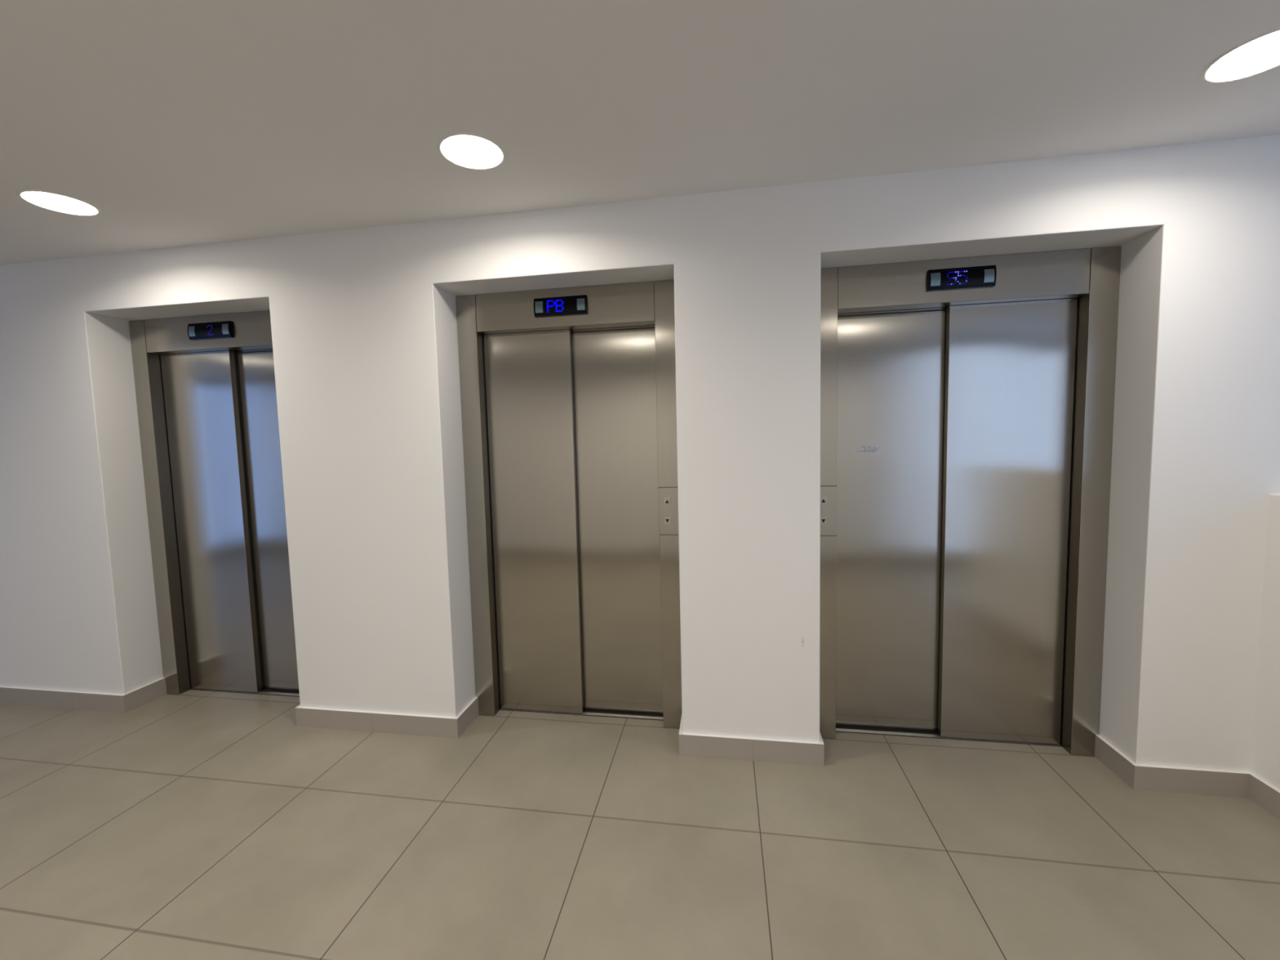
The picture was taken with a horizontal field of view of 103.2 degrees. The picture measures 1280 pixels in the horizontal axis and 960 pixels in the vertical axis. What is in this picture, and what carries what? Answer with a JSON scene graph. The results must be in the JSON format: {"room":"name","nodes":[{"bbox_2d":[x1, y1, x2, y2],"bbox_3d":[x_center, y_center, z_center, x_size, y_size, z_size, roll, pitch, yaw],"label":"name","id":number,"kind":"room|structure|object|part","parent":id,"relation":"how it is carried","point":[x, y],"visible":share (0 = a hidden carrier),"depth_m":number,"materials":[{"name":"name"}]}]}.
{"room":"lobby","nodes":[
{"label":"lobby","id":0,"kind":"room"},
{"bbox_2d":[0,134,1279,771],"bbox_3d":[-1.927,0.036,2.806,13.800,2.462,0.450,-1,4,9],"label":"wall","id":1,"kind":"structure","parent":0,"point":[364,321],"depth_m":2.23,"materials":[{"name":"white paint"}]},
{"bbox_2d":[0,677,166,713],"bbox_3d":[-5.785,1.270,3.397,5.966,0.099,0.217,-1,4,9],"label":"baseboard","id":2,"kind":"structure","parent":1,"relation":"attached to","point":[60,699],"depth_m":2.88,"materials":[{"name":"tile"}]},
{"bbox_2d":[128,310,299,697],"bbox_3d":[-2.299,0.175,2.946,1.114,2.182,0.218,-1,4,9],"label":"elevator","id":3,"kind":"object","parent":1,"relation":"attached to","point":[205,385],"visible":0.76,"depth_m":2.95,"materials":[{"name":"metal"}]},
{"bbox_3d":[-2.460,-0.817,2.792,0.038,0.064,0.017,-1,4,9],"label":"plate","id":4,"kind":"part","parent":3,"relation":"part of","materials":[{"name":"grey plastic"}]},
{"bbox_3d":[-2.514,0.265,2.979,0.464,1.997,0.030,-1,4,9],"label":"door","id":5,"kind":"part","parent":3,"relation":"part of","materials":[{"name":"metal"}]},
{"bbox_3d":[-2.248,-0.820,2.757,0.038,0.064,0.017,-1,4,9],"label":"plate","id":6,"kind":"part","parent":3,"relation":"part of","materials":[{"name":"grey plastic"}]},
{"bbox_3d":[-2.280,1.262,3.015,0.898,0.003,0.022,-1,4,9],"label":"door sill","id":7,"kind":"part","parent":3,"relation":"part of","materials":[{"name":"metal"}]},
{"bbox_3d":[-2.072,0.246,2.948,0.444,1.976,0.030,-1,4,9],"label":"door","id":8,"kind":"part","parent":3,"relation":"part of","materials":[{"name":"metal"}]},
{"bbox_2d":[294,697,479,738],"bbox_3d":[-1.324,1.217,2.667,0.906,0.099,0.217,-1,4,9],"label":"baseboard","id":9,"kind":"structure","parent":1,"relation":"attached to","point":[308,717],"depth_m":2.56,"materials":[{"name":"tile"}]},
{"bbox_2d":[455,279,681,728],"bbox_3d":[-0.334,0.151,2.624,1.116,2.182,0.218,-1,4,9],"label":"elevator","id":10,"kind":"object","parent":1,"relation":"attached to","point":[568,394],"visible":0.95,"depth_m":2.61,"materials":[{"name":"metal"}]},
{"bbox_3d":[-0.551,0.241,2.658,0.459,1.997,0.030,-1,4,9],"label":"door","id":11,"kind":"part","parent":10,"relation":"part of","materials":[{"name":"metal"}]},
{"bbox_3d":[-0.489,-0.840,2.469,0.038,0.064,0.017,-1,4,9],"label":"plate","id":12,"kind":"part","parent":10,"relation":"part of","materials":[{"name":"grey plastic"}]},
{"bbox_3d":[-0.282,-0.843,2.435,0.038,0.064,0.017,-1,4,9],"label":"plate","id":13,"kind":"part","parent":10,"relation":"part of","materials":[{"name":"grey plastic"}]},
{"bbox_3d":[-0.314,1.239,2.693,0.898,0.003,0.022,-1,4,9],"label":"door sill","id":14,"kind":"part","parent":10,"relation":"part of","materials":[{"name":"metal"}]},
{"bbox_3d":[-0.109,0.223,2.627,0.449,1.976,0.030,-1,4,9],"label":"door","id":15,"kind":"part","parent":10,"relation":"part of","materials":[{"name":"metal"}]},
{"bbox_3d":[0.145,0.151,2.452,0.107,0.231,0.004,-1,4,9],"label":"call panel","id":16,"kind":"part","parent":10,"relation":"part of","materials":[{"name":"metal"}]},
{"bbox_2d":[678,713,824,766],"bbox_3d":[0.507,1.195,2.368,0.633,0.099,0.217,-1,4,9],"label":"baseboard","id":17,"kind":"structure","parent":1,"relation":"attached to","point":[737,748],"depth_m":2.26,"materials":[{"name":"tile"}]},
{"bbox_2d":[819,245,1121,755],"bbox_3d":[1.409,0.131,2.339,1.211,2.182,0.218,-1,4,9],"label":"elevator","id":18,"kind":"object","parent":1,"relation":"attached to","point":[967,404],"visible":0.92,"depth_m":2.30,"materials":[{"name":"metal"}]},
{"bbox_3d":[0.852,0.142,2.337,0.104,0.231,0.004,-1,4,9],"label":"call panel","id":19,"kind":"part","parent":18,"relation":"part of","materials":[{"name":"metal"}]},
{"bbox_3d":[1.172,0.207,2.417,0.499,1.976,0.030,-1,4,9],"label":"door","id":20,"kind":"part","parent":18,"relation":"part of","materials":[{"name":"metal"}]},
{"bbox_3d":[1.269,-0.861,2.182,0.038,0.064,0.017,-1,4,9],"label":"plate","id":21,"kind":"part","parent":18,"relation":"part of","materials":[{"name":"grey plastic"}]},
{"bbox_3d":[1.434,1.218,2.408,0.993,0.003,0.022,-1,4,9],"label":"door sill","id":22,"kind":"part","parent":18,"relation":"part of","materials":[{"name":"metal"}]},
{"bbox_3d":[1.476,-0.864,2.148,0.038,0.064,0.017,-1,4,9],"label":"plate","id":23,"kind":"part","parent":18,"relation":"part of","materials":[{"name":"grey plastic"}]},
{"bbox_3d":[1.649,0.215,2.298,0.504,1.997,0.030,-1,4,9],"label":"door","id":24,"kind":"part","parent":18,"relation":"part of","materials":[{"name":"metal"}]},
{"bbox_2d":[0,689,1279,959],"bbox_3d":[-2.173,1.458,1.200,14.200,0.120,3.930,-1,4,9],"label":"floor","id":25,"kind":"structure","parent":0,"point":[191,824],"depth_m":1.78,"materials":[{"name":"tile"}]},
{"bbox_2d":[0,0,1279,265],"bbox_3d":[-2.232,-1.118,1.027,14.200,0.120,3.970,-1,4,9],"label":"ceiling","id":26,"kind":"structure","parent":0,"point":[184,122],"depth_m":1.52,"materials":[{"name":"paint"}]},
{"bbox_2d":[16,189,101,216],"bbox_3d":[-2.370,-1.131,2.076,0.230,0.005,0.230,-1,4,9],"label":"recessed light","id":27,"kind":"object","parent":26,"relation":"in","point":[52,201],"visible":1,"depth_m":2.06,"materials":[{"name":"white plastic"}]},
{"bbox_2d":[436,132,506,169],"bbox_3d":[-0.590,-1.152,1.785,0.230,0.005,0.230,-1,4,9],"label":"recessed light","id":28,"kind":"object","parent":26,"relation":"in","point":[473,151],"visible":1,"depth_m":1.77,"materials":[{"name":"white plastic"}]},
{"bbox_2d":[1200,26,1279,84],"bbox_3d":[1.725,-1.179,1.406,0.230,0.005,0.230,-1,4,9],"label":"recessed light","id":29,"kind":"object","parent":26,"relation":"in","point":[1260,54],"visible":1,"depth_m":1.43,"materials":[{"name":"white plastic"}]},
{"bbox_2d":[1250,493,1279,790],"bbox_3d":[2.284,0.712,1.063,0.140,1.192,1.762,-1,4,9],"label":"wall","id":30,"kind":"structure","parent":0,"point":[1265,751],"depth_m":1.89,"materials":[{"name":"white paint"}]},
{"bbox_2d":[1094,734,1279,820],"bbox_3d":[2.045,1.243,1.240,0.401,0.099,1.952,-1,4,9],"label":"baseboard","id":31,"kind":"structure","parent":30,"relation":"attached to","point":[1178,780],"depth_m":1.99,"materials":[{"name":"tile"}]}
]}

